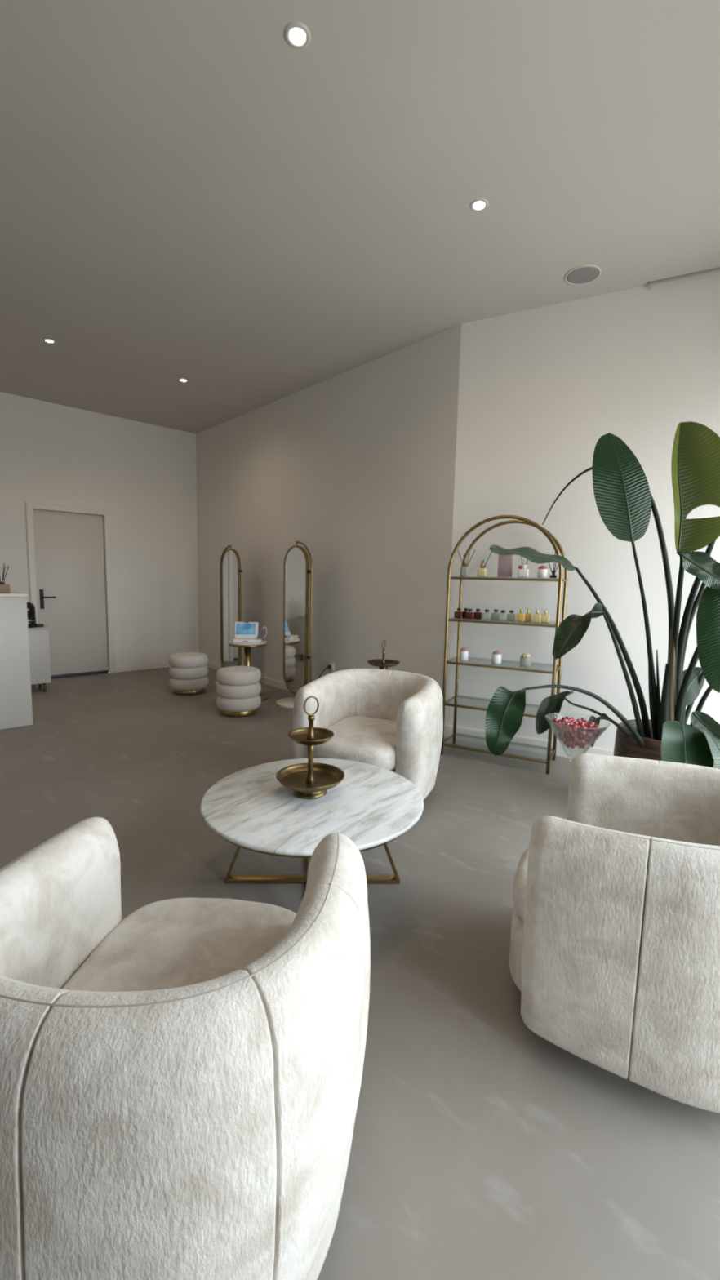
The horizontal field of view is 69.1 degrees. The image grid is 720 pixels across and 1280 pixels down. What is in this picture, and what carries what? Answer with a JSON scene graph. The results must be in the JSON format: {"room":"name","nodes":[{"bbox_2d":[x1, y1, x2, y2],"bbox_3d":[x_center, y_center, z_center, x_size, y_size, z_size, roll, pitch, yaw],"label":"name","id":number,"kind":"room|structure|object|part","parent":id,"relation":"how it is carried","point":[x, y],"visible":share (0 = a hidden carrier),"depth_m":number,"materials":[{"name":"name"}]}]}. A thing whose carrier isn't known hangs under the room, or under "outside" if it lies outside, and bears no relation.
{"room":"salon","nodes":[
{"label":"salon","id":0,"kind":"room"},
{"bbox_2d":[0,391,199,666],"bbox_3d":[-5.049,-1.095,5.420,7.360,3.363,0.160,-5,9,-42],"label":"wall","id":1,"kind":"structure","parent":0,"point":[144,473],"depth_m":7.02,"materials":[{"name":"paint"}]},
{"bbox_2d":[25,502,115,678],"bbox_3d":[-3.692,-0.604,6.694,0.945,2.155,0.178,-5,9,-42],"label":"door","id":2,"kind":"structure","parent":1,"relation":"in","point":[67,552],"depth_m":6.69,"materials":[{"name":"beige paint"}]},
{"bbox_3d":[-3.932,-0.504,6.457,0.042,0.240,0.012,-5,9,-42],"label":"handle","id":3,"kind":"part","parent":2,"relation":"part of","materials":[{"name":"black metal"}]},
{"bbox_3d":[-3.860,-0.529,6.474,0.150,0.020,0.070,-5,9,-42],"label":"lever","id":4,"kind":"part","parent":2,"relation":"part of","materials":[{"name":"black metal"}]},
{"bbox_2d":[115,661,170,672],"bbox_3d":[-2.886,0.361,7.513,1.215,0.085,0.015,-5,9,-42],"label":"baseboard","id":5,"kind":"structure","parent":1,"relation":"attached to","point":[166,664],"depth_m":7.34,"materials":[{"name":"white paint"}]},
{"bbox_2d":[195,324,461,692],"bbox_3d":[-0.763,-1.074,6.087,0.160,3.363,4.680,-5,9,-42],"label":"wall","id":6,"kind":"structure","parent":0,"point":[356,466],"depth_m":5.25,"materials":[{"name":"paint"}]},
{"bbox_2d":[205,661,289,691],"bbox_3d":[-0.865,0.559,6.218,0.015,0.085,4.680,-5,9,-42],"label":"baseboard","id":7,"kind":"structure","parent":6,"relation":"attached to","point":[267,681],"depth_m":6.51,"materials":[{"name":"white paint"}]},
{"bbox_2d":[328,662,333,671],"bbox_3d":[-0.309,0.286,5.586,0.017,0.085,0.085,-5,9,-42],"label":"wall socket","id":8,"kind":"object","parent":6,"relation":"attached to","point":[329,663],"visible":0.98,"depth_m":5.57,"materials":[{"name":"white plastic"}]},
{"bbox_2d":[318,665,331,678],"bbox_3d":[-0.496,0.461,5.707,0.445,0.419,0.060,6,8,37],"label":"power cord","id":9,"kind":"object","parent":8,"relation":"attached to","point":[328,666],"visible":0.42,"depth_m":5.57,"materials":[{"name":"black plastic"}]},
{"bbox_2d":[0,0,719,434],"bbox_3d":[-1.887,-2.395,2.042,9.688,0.150,7.859,7,9,40],"label":"ceiling","id":10,"kind":"structure","parent":0,"point":[206,198],"depth_m":2.65,"materials":[{"name":"paint"}]},
{"bbox_2d":[43,337,56,343],"bbox_3d":[-2.740,-2.636,4.609,0.100,0.006,0.100,1,7,0],"label":"recessed light","id":11,"kind":"object","parent":10,"relation":"in","point":[46,340],"visible":1,"depth_m":4.60,"materials":[{"name":"grey paint"}]},
{"bbox_2d":[177,377,188,382],"bbox_3d":[-1.849,-2.716,5.465,0.100,0.006,0.100,1,7,0],"label":"recessed light","id":12,"kind":"object","parent":10,"relation":"in","point":[181,380],"visible":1,"depth_m":5.45,"materials":[{"name":"grey paint"}]},
{"bbox_2d":[284,21,311,48],"bbox_3d":[-0.235,-2.269,1.963,0.100,0.006,0.100,1,7,0],"label":"recessed light","id":13,"kind":"object","parent":10,"relation":"in","point":[297,34],"visible":1,"depth_m":1.96,"materials":[{"name":"grey paint"}]},
{"bbox_2d":[469,198,488,211],"bbox_3d":[0.644,-2.349,2.825,0.100,0.006,0.100,1,7,0],"label":"recessed light","id":14,"kind":"object","parent":10,"relation":"in","point":[478,204],"visible":1,"depth_m":2.82,"materials":[{"name":"grey paint"}]},
{"bbox_2d":[564,264,601,284],"bbox_3d":[1.466,-2.402,3.440,0.226,0.007,0.226,1,7,0],"label":"ceiling speaker","id":15,"kind":"object","parent":10,"relation":"attached to","point":[586,273],"visible":1,"depth_m":3.43,"materials":[{"name":"grey paint"}]},
{"bbox_2d":[0,666,719,1279],"bbox_3d":[-1.967,1.078,2.449,9.688,0.120,7.859,7,9,40],"label":"floor","id":16,"kind":"structure","parent":0,"point":[483,1148],"depth_m":1.60,"materials":[{"name":"grey concrete"}]},
{"bbox_2d":[0,591,32,729],"bbox_3d":[-3.622,0.200,4.165,1.630,1.150,0.530,-5,9,-42],"label":"counter","id":17,"kind":"object","parent":16,"relation":"on","point":[15,694],"depth_m":4.45,"materials":[{"name":"grey paint"}]},
{"bbox_2d":[0,563,10,593],"bbox_3d":[-3.046,-0.526,4.436,0.124,0.253,0.105,-5,9,-42],"label":"reed diffuser","id":18,"kind":"object","parent":17,"relation":"on","point":[4,588],"visible":1,"depth_m":4.42,"materials":[{"name":"brown wood"}]},
{"bbox_2d":[0,591,28,597],"bbox_3d":[-3.609,-0.356,4.101,1.630,0.032,0.530,-5,9,-42],"label":"countertop","id":19,"kind":"structure","parent":17,"relation":"on","point":[12,594],"depth_m":4.40,"materials":[{"name":"beige stone"}]},
{"bbox_2d":[27,625,51,691],"bbox_3d":[-3.922,0.234,5.643,0.970,0.724,0.320,-5,9,-42],"label":"sideboard","id":20,"kind":"object","parent":16,"relation":"on","point":[38,637],"visible":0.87,"depth_m":5.78,"materials":[{"name":"grey paint"}]},
{"bbox_2d":[26,601,44,627],"bbox_3d":[-3.652,-0.282,5.781,0.244,0.280,0.178,-5,9,-42],"label":"coffee machine","id":21,"kind":"object","parent":20,"relation":"on","point":[31,612],"visible":0.51,"depth_m":5.73,"materials":[{"name":"black plastic"}]},
{"bbox_2d":[35,623,44,626],"bbox_3d":[-3.591,-0.163,5.854,0.070,0.030,0.070,-5,9,-42],"label":"drip tray","id":22,"kind":"object","parent":21,"relation":"on","point":[37,624],"depth_m":5.84,"materials":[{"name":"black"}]},
{"bbox_3d":[-3.914,-0.118,5.602,0.970,0.014,0.320,-5,9,-42],"label":"panel","id":23,"kind":"part","parent":20,"relation":"part of","materials":[{"name":"grey paint"}]},
{"bbox_3d":[-3.549,0.529,5.879,0.032,0.101,0.032,-5,9,-42],"label":"leg","id":24,"kind":"part","parent":20,"relation":"part of","materials":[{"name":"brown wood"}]},
{"bbox_2d":[0,817,370,1279],"bbox_3d":[-0.413,0.839,1.114,0.864,0.735,0.851,2,7,5],"label":"armchair","id":25,"kind":"object","parent":16,"relation":"on","point":[180,1078],"visible":1,"depth_m":0.75,"materials":[{"name":"beige fabric"}]},
{"bbox_2d":[61,897,296,991],"bbox_3d":[-0.405,0.826,1.196,0.552,0.173,0.672,2,7,5],"label":"seat cushion","id":26,"kind":"object","parent":25,"relation":"on","point":[177,942],"depth_m":1.27,"materials":[{"name":"beige fabric"}]},
{"bbox_2d":[168,652,208,695],"bbox_3d":[-1.964,0.377,5.995,0.429,0.448,0.429,1,7,-3],"label":"pouf","id":27,"kind":"object","parent":16,"relation":"on","point":[188,671],"visible":1,"depth_m":5.83,"materials":[{"name":"beige fabric"}]},
{"bbox_2d":[214,544,242,685],"bbox_3d":[-1.580,-0.299,6.413,0.406,1.712,0.404,2,7,5],"label":"mirror","id":28,"kind":"object","parent":16,"relation":"on","point":[230,571],"visible":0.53,"depth_m":6.40,"materials":[{"name":"gold metal"}]},
{"bbox_3d":[-1.667,-0.325,6.507,0.022,1.686,0.285,-5,9,-42],"label":"support arm","id":29,"kind":"part","parent":28,"relation":"part of","materials":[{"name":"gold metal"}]},
{"bbox_2d":[216,666,261,717],"bbox_3d":[-1.190,0.496,5.131,0.429,0.448,0.429,-1,7,-22],"label":"pouf","id":30,"kind":"object","parent":16,"relation":"on","point":[238,688],"visible":1,"depth_m":4.96,"materials":[{"name":"beige fabric"}]},
{"bbox_2d":[227,640,269,701],"bbox_3d":[-1.243,0.327,5.780,0.480,0.630,0.480,1,7,0],"label":"side table","id":31,"kind":"object","parent":16,"relation":"on","point":[247,646],"visible":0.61,"depth_m":5.72,"materials":[{"name":"gold stone"}]},
{"bbox_2d":[232,622,266,643],"bbox_3d":[-1.195,-0.087,5.691,0.358,0.214,0.205,0,7,-8],"label":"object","id":32,"kind":"object","parent":31,"relation":"on","point":[244,632],"visible":1,"depth_m":5.69,"materials":[{"name":"white plastic"}]},
{"bbox_2d":[275,541,312,708],"bbox_3d":[-0.671,-0.168,5.468,0.405,1.712,0.404,2,7,4],"label":"mirror","id":33,"kind":"object","parent":16,"relation":"on","point":[296,566],"visible":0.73,"depth_m":5.42,"materials":[{"name":"gold metal"}]},
{"bbox_3d":[-0.582,-0.167,5.371,0.022,1.686,0.285,-5,9,-42],"label":"support arm","id":34,"kind":"part","parent":33,"relation":"part of","materials":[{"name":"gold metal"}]},
{"bbox_2d":[200,758,423,884],"bbox_3d":[-0.205,0.874,2.303,0.952,0.400,0.952,1,7,-2],"label":"coffee table","id":35,"kind":"object","parent":16,"relation":"on","point":[373,806],"visible":0.86,"depth_m":2.15,"materials":[{"name":"white stone"}]},
{"bbox_2d":[275,695,344,799],"bbox_3d":[-0.214,0.456,2.274,0.298,0.435,0.298,3,7,17],"label":"cake stand","id":36,"kind":"object","parent":35,"relation":"on","point":[310,780],"visible":1,"depth_m":2.28,"materials":[{"name":"gold metal"}]},
{"bbox_2d":[275,762,344,792],"bbox_3d":[-0.217,0.609,2.292,0.299,0.040,0.299,-2,7,-25],"label":"tray","id":37,"kind":"object","parent":36,"relation":"on","point":[296,777],"depth_m":2.32,"materials":[{"name":"gold metal"}]},
{"bbox_3d":[-0.214,0.473,2.276,0.042,0.303,0.042,-2,7,-25],"label":"stem","id":38,"kind":"part","parent":36,"relation":"part of","materials":[{"name":"gold metal"}]},
{"bbox_2d":[288,727,333,745],"bbox_3d":[-0.213,0.423,2.270,0.199,0.034,0.199,-2,7,-25],"label":"tray","id":39,"kind":"object","parent":36,"relation":"on","point":[318,735],"depth_m":2.29,"materials":[{"name":"gold metal"}]},
{"bbox_3d":[-0.210,0.284,2.254,0.071,0.088,0.008,-2,7,-25],"label":"ring handle","id":40,"kind":"part","parent":36,"relation":"part of","materials":[{"name":"gold metal"}]},
{"bbox_3d":[-0.206,0.891,2.305,0.776,0.366,0.045,1,7,-2],"label":"frame","id":41,"kind":"part","parent":35,"relation":"part of","materials":[{"name":"gold metal"}]},
{"bbox_2d":[292,668,443,799],"bbox_3d":[0.076,0.601,3.245,0.864,0.735,0.851,4,7,24],"label":"armchair","id":42,"kind":"object","parent":16,"relation":"on","point":[391,720],"visible":0.79,"depth_m":3.07,"materials":[{"name":"beige fabric"}]},
{"bbox_2d":[313,715,396,770],"bbox_3d":[0.042,0.606,3.170,0.552,0.173,0.672,4,7,24],"label":"seat cushion","id":43,"kind":"object","parent":42,"relation":"on","point":[369,740],"depth_m":2.95,"materials":[{"name":"beige fabric"}]},
{"bbox_2d":[440,515,568,773],"bbox_3d":[1.077,0.004,3.919,0.810,1.810,0.349,5,7,27],"label":"shelf","id":44,"kind":"object","parent":16,"relation":"on","point":[540,667],"visible":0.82,"depth_m":3.86,"materials":[{"name":"gold metal"}]},
{"bbox_2d":[453,608,463,617],"bbox_3d":[0.750,-0.204,3.963,0.060,0.075,0.048,5,7,27],"label":"perfume bottle","id":45,"kind":"object","parent":44,"relation":"on","point":[458,614],"visible":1,"depth_m":3.94,"materials":[{"name":"red glass"}]},
{"bbox_2d":[459,647,468,660],"bbox_3d":[0.801,0.104,4.025,0.068,0.096,0.068,5,7,27],"label":"candle","id":46,"kind":"object","parent":44,"relation":"on","point":[464,652],"visible":1,"depth_m":4.00,"materials":[{"name":"white ceramic"}]},
{"bbox_2d":[462,608,469,617],"bbox_3d":[0.808,-0.206,3.989,0.060,0.075,0.048,5,7,27],"label":"perfume bottle","id":47,"kind":"object","parent":44,"relation":"on","point":[464,609],"visible":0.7,"depth_m":3.97,"materials":[{"name":"red glass"}]},
{"bbox_2d":[457,549,475,576],"bbox_3d":[0.795,-0.580,3.934,0.144,0.201,0.052,5,7,27],"label":"reed diffuser","id":48,"kind":"object","parent":44,"relation":"on","point":[464,569],"visible":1,"depth_m":3.92,"materials":[{"name":"grey glass"}]},
{"bbox_2d":[465,608,475,618],"bbox_3d":[0.825,-0.196,3.913,0.060,0.075,0.048,5,7,27],"label":"perfume bottle","id":49,"kind":"object","parent":44,"relation":"on","point":[469,615],"visible":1,"depth_m":3.90,"materials":[{"name":"red glass"}]},
{"bbox_2d":[474,608,482,618],"bbox_3d":[0.888,-0.198,3.937,0.060,0.075,0.048,5,7,27],"label":"perfume bottle","id":50,"kind":"object","parent":44,"relation":"on","point":[478,615],"visible":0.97,"depth_m":3.92,"materials":[{"name":"red glass"}]},
{"bbox_2d":[477,551,492,576],"bbox_3d":[0.935,-0.577,3.884,0.107,0.214,0.062,5,7,27],"label":"reed diffuser","id":51,"kind":"object","parent":44,"relation":"on","point":[482,571],"visible":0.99,"depth_m":3.88,"materials":[{"name":"beige glass"}]},
{"bbox_2d":[482,608,491,619],"bbox_3d":[0.941,-0.189,3.876,0.058,0.075,0.046,5,7,27],"label":"perfume bottle","id":52,"kind":"object","parent":44,"relation":"on","point":[486,615],"visible":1,"depth_m":3.86,"materials":[{"name":"grey glass"}]},
{"bbox_3d":[1.065,0.506,3.978,0.801,0.016,0.341,5,7,27],"label":"shelf frame","id":53,"kind":"part","parent":44,"relation":"part of","materials":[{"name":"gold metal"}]},
{"bbox_2d":[491,608,500,619],"bbox_3d":[1.016,-0.191,3.905,0.058,0.075,0.046,5,7,27],"label":"perfume bottle","id":54,"kind":"object","parent":44,"relation":"on","point":[495,615],"visible":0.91,"depth_m":3.89,"materials":[{"name":"grey glass"}]},
{"bbox_2d":[491,650,501,663],"bbox_3d":[1.018,0.125,3.891,0.068,0.096,0.068,5,7,27],"label":"candle","id":55,"kind":"object","parent":44,"relation":"on","point":[496,655],"visible":1,"depth_m":3.87,"materials":[{"name":"white ceramic"}]},
{"bbox_3d":[1.058,0.824,4.015,0.801,0.016,0.341,5,7,27],"label":"shelf frame","id":56,"kind":"part","parent":44,"relation":"part of","materials":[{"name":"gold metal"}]},
{"bbox_2d":[497,609,507,620],"bbox_3d":[1.043,-0.180,3.813,0.058,0.075,0.046,5,7,27],"label":"perfume bottle","id":57,"kind":"object","parent":44,"relation":"on","point":[501,616],"visible":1,"depth_m":3.80,"materials":[{"name":"grey glass"}]},
{"bbox_3d":[1.073,0.173,3.939,0.755,0.006,0.305,5,7,27],"label":"glass shelf","id":58,"kind":"part","parent":44,"relation":"part of","materials":[{"name":"clear glass"}]},
{"bbox_3d":[1.072,0.184,3.940,0.801,0.016,0.341,5,7,27],"label":"shelf frame","id":59,"kind":"part","parent":44,"relation":"part of","materials":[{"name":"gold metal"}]},
{"bbox_3d":[1.080,-0.137,3.903,0.801,0.016,0.341,5,7,27],"label":"shelf frame","id":60,"kind":"part","parent":44,"relation":"part of","materials":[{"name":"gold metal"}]},
{"bbox_2d":[497,554,513,577],"bbox_3d":[1.069,-0.557,3.839,0.099,0.190,0.046,5,7,27],"label":"box","id":61,"kind":"object","parent":44,"relation":"on","point":[504,562],"visible":0.71,"depth_m":3.82,"materials":[{"name":"pink cardboard"}]},
{"bbox_3d":[1.080,-0.148,3.901,0.755,0.006,0.305,5,7,27],"label":"glass shelf","id":62,"kind":"part","parent":44,"relation":"part of","materials":[{"name":"clear glass"}]},
{"bbox_3d":[1.087,-0.450,3.866,0.801,0.016,0.341,5,7,27],"label":"shelf frame","id":63,"kind":"part","parent":44,"relation":"part of","materials":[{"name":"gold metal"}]},
{"bbox_2d":[506,609,515,620],"bbox_3d":[1.115,-0.181,3.843,0.058,0.075,0.046,5,7,27],"label":"perfume bottle","id":64,"kind":"object","parent":44,"relation":"on","point":[511,616],"visible":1,"depth_m":3.83,"materials":[{"name":"grey glass"}]},
{"bbox_3d":[1.087,-0.461,3.865,0.755,0.006,0.305,5,7,27],"label":"glass shelf","id":65,"kind":"part","parent":44,"relation":"part of","materials":[{"name":"clear glass"}]},
{"bbox_2d":[515,608,525,622],"bbox_3d":[1.154,-0.176,3.744,0.056,0.089,0.045,5,7,27],"label":"perfume bottle","id":66,"kind":"object","parent":44,"relation":"on","point":[521,617],"visible":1,"depth_m":3.73,"materials":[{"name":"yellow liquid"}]},
{"bbox_2d":[517,555,529,577],"bbox_3d":[1.175,-0.545,3.739,0.081,0.194,0.072,5,7,27],"label":"reed diffuser","id":67,"kind":"object","parent":44,"relation":"on","point":[522,571],"visible":1,"depth_m":3.72,"materials":[{"name":"white ceramic"}]},
{"bbox_2d":[520,653,531,666],"bbox_3d":[1.210,0.140,3.816,0.076,0.094,0.076,5,7,27],"label":"candle","id":68,"kind":"object","parent":44,"relation":"on","point":[525,660],"visible":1,"depth_m":3.79,"materials":[{"name":"grey glass"}]},
{"bbox_2d":[524,608,532,622],"bbox_3d":[1.212,-0.178,3.770,0.056,0.089,0.045,5,7,27],"label":"perfume bottle","id":69,"kind":"object","parent":44,"relation":"on","point":[528,618],"visible":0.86,"depth_m":3.75,"materials":[{"name":"yellow glass"}]},
{"bbox_2d":[532,609,541,622],"bbox_3d":[1.252,-0.168,3.694,0.054,0.089,0.043,5,7,27],"label":"perfume bottle","id":70,"kind":"object","parent":44,"relation":"on","point":[536,618],"visible":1,"depth_m":3.68,"materials":[{"name":"yellow glass"}]},
{"bbox_2d":[537,565,547,577],"bbox_3d":[1.295,-0.485,3.706,0.068,0.088,0.068,5,7,27],"label":"candle","id":71,"kind":"object","parent":44,"relation":"on","point":[542,572],"visible":1,"depth_m":3.68,"materials":[{"name":"white ceramic"}]},
{"bbox_2d":[541,609,549,622],"bbox_3d":[1.319,-0.169,3.715,0.054,0.089,0.043,5,7,27],"label":"perfume bottle","id":72,"kind":"object","parent":44,"relation":"on","point":[544,617],"visible":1,"depth_m":3.70,"materials":[{"name":"yellow glass"}]},
{"bbox_2d":[548,552,558,577],"bbox_3d":[1.359,-0.552,3.666,0.114,0.232,0.047,5,7,27],"label":"reed diffuser","id":73,"kind":"object","parent":44,"relation":"on","point":[553,575],"visible":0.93,"depth_m":3.66,"materials":[{"name":"black glass"}]},
{"bbox_2d":[484,421,719,768],"bbox_3d":[1.371,-0.030,2.753,1.492,2.164,0.927,1,7,0],"label":"potted plant","id":74,"kind":"object","parent":16,"relation":"on","point":[624,499],"visible":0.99,"depth_m":2.73,"materials":[{"name":"green plant"}]},
{"bbox_3d":[1.773,0.777,3.036,0.550,0.512,0.550,1,7,0],"label":"pot","id":75,"kind":"part","parent":74,"relation":"part of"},
{"bbox_2d":[509,752,719,1113],"bbox_3d":[0.918,0.812,1.614,0.851,0.735,0.864,5,8,31],"label":"armchair","id":76,"kind":"object","parent":16,"relation":"on","point":[615,952],"visible":1,"depth_m":1.32,"materials":[{"name":"beige fabric"}]},
{"bbox_3d":[0.836,0.996,1.683,0.649,0.234,0.542,5,8,31],"label":"seat","id":77,"kind":"part","parent":76,"relation":"part of","materials":[{"name":"beige fabric"}]},
{"bbox_2d":[512,846,528,920],"bbox_3d":[0.847,0.801,1.656,0.672,0.173,0.552,5,8,31],"label":"seat cushion","id":78,"kind":"object","parent":76,"relation":"on","point":[520,876],"depth_m":1.64,"materials":[{"name":"beige fabric"}]},
{"bbox_3d":[0.187,0.559,4.193,0.310,0.605,0.310,1,7,0],"label":"pedestal table","id":79,"kind":"object","parent":16,"relation":"on","visible":0},
{"bbox_2d":[366,640,399,669],"bbox_3d":[0.187,0.129,4.143,0.263,0.259,0.263,5,8,30],"label":"tray stand","id":80,"kind":"object","parent":79,"relation":"on","point":[383,664],"visible":0.9,"depth_m":4.14,"materials":[{"name":"brown metal"}]},
{"bbox_2d":[366,658,399,666],"bbox_3d":[0.186,0.188,4.149,0.263,0.032,0.263,5,8,30],"label":"tray","id":81,"kind":"object","parent":80,"relation":"on","point":[377,663],"depth_m":4.18,"materials":[{"name":"brown metal"}]},
{"bbox_3d":[0.187,0.132,4.143,0.030,0.128,0.030,5,8,30],"label":"stem","id":82,"kind":"part","parent":80,"relation":"part of","materials":[{"name":"gold metal"}]},
{"bbox_2d":[544,711,610,762],"bbox_3d":[1.123,0.732,2.761,0.316,0.637,0.316,1,7,0],"label":"bowl","id":83,"kind":"object","parent":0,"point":[593,734],"visible":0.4,"depth_m":2.64,"materials":[{"name":"clear glass"}]},
{"bbox_2d":[564,736,569,741],"bbox_3d":[1.071,0.510,2.701,0.020,0.025,0.025,-4,9,-39],"label":"candy","id":84,"kind":"object","parent":83,"relation":"in","point":[566,738],"visible":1,"depth_m":2.69,"materials":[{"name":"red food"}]},
{"bbox_2d":[444,271,719,750],"bbox_3d":[2.021,-0.739,3.774,2.750,3.363,0.160,5,7,27],"label":"wall","id":85,"kind":"structure","parent":0,"point":[539,388],"depth_m":3.87,"materials":[{"name":"paint"}]},
{"bbox_2d":[444,724,613,758],"bbox_3d":[1.943,0.884,3.886,2.750,0.110,0.015,5,7,27],"label":"baseboard","id":86,"kind":"structure","parent":85,"relation":"attached to","point":[448,729],"depth_m":4.18,"materials":[{"name":"white paint"}]},
{"bbox_2d":[648,267,719,288],"bbox_3d":[2.565,-2.335,3.199,1.396,0.035,0.030,5,7,27],"label":"trim","id":87,"kind":"structure","parent":85,"relation":"attached to","point":[716,269],"depth_m":3.42,"materials":[{"name":"grey"}]}
]}

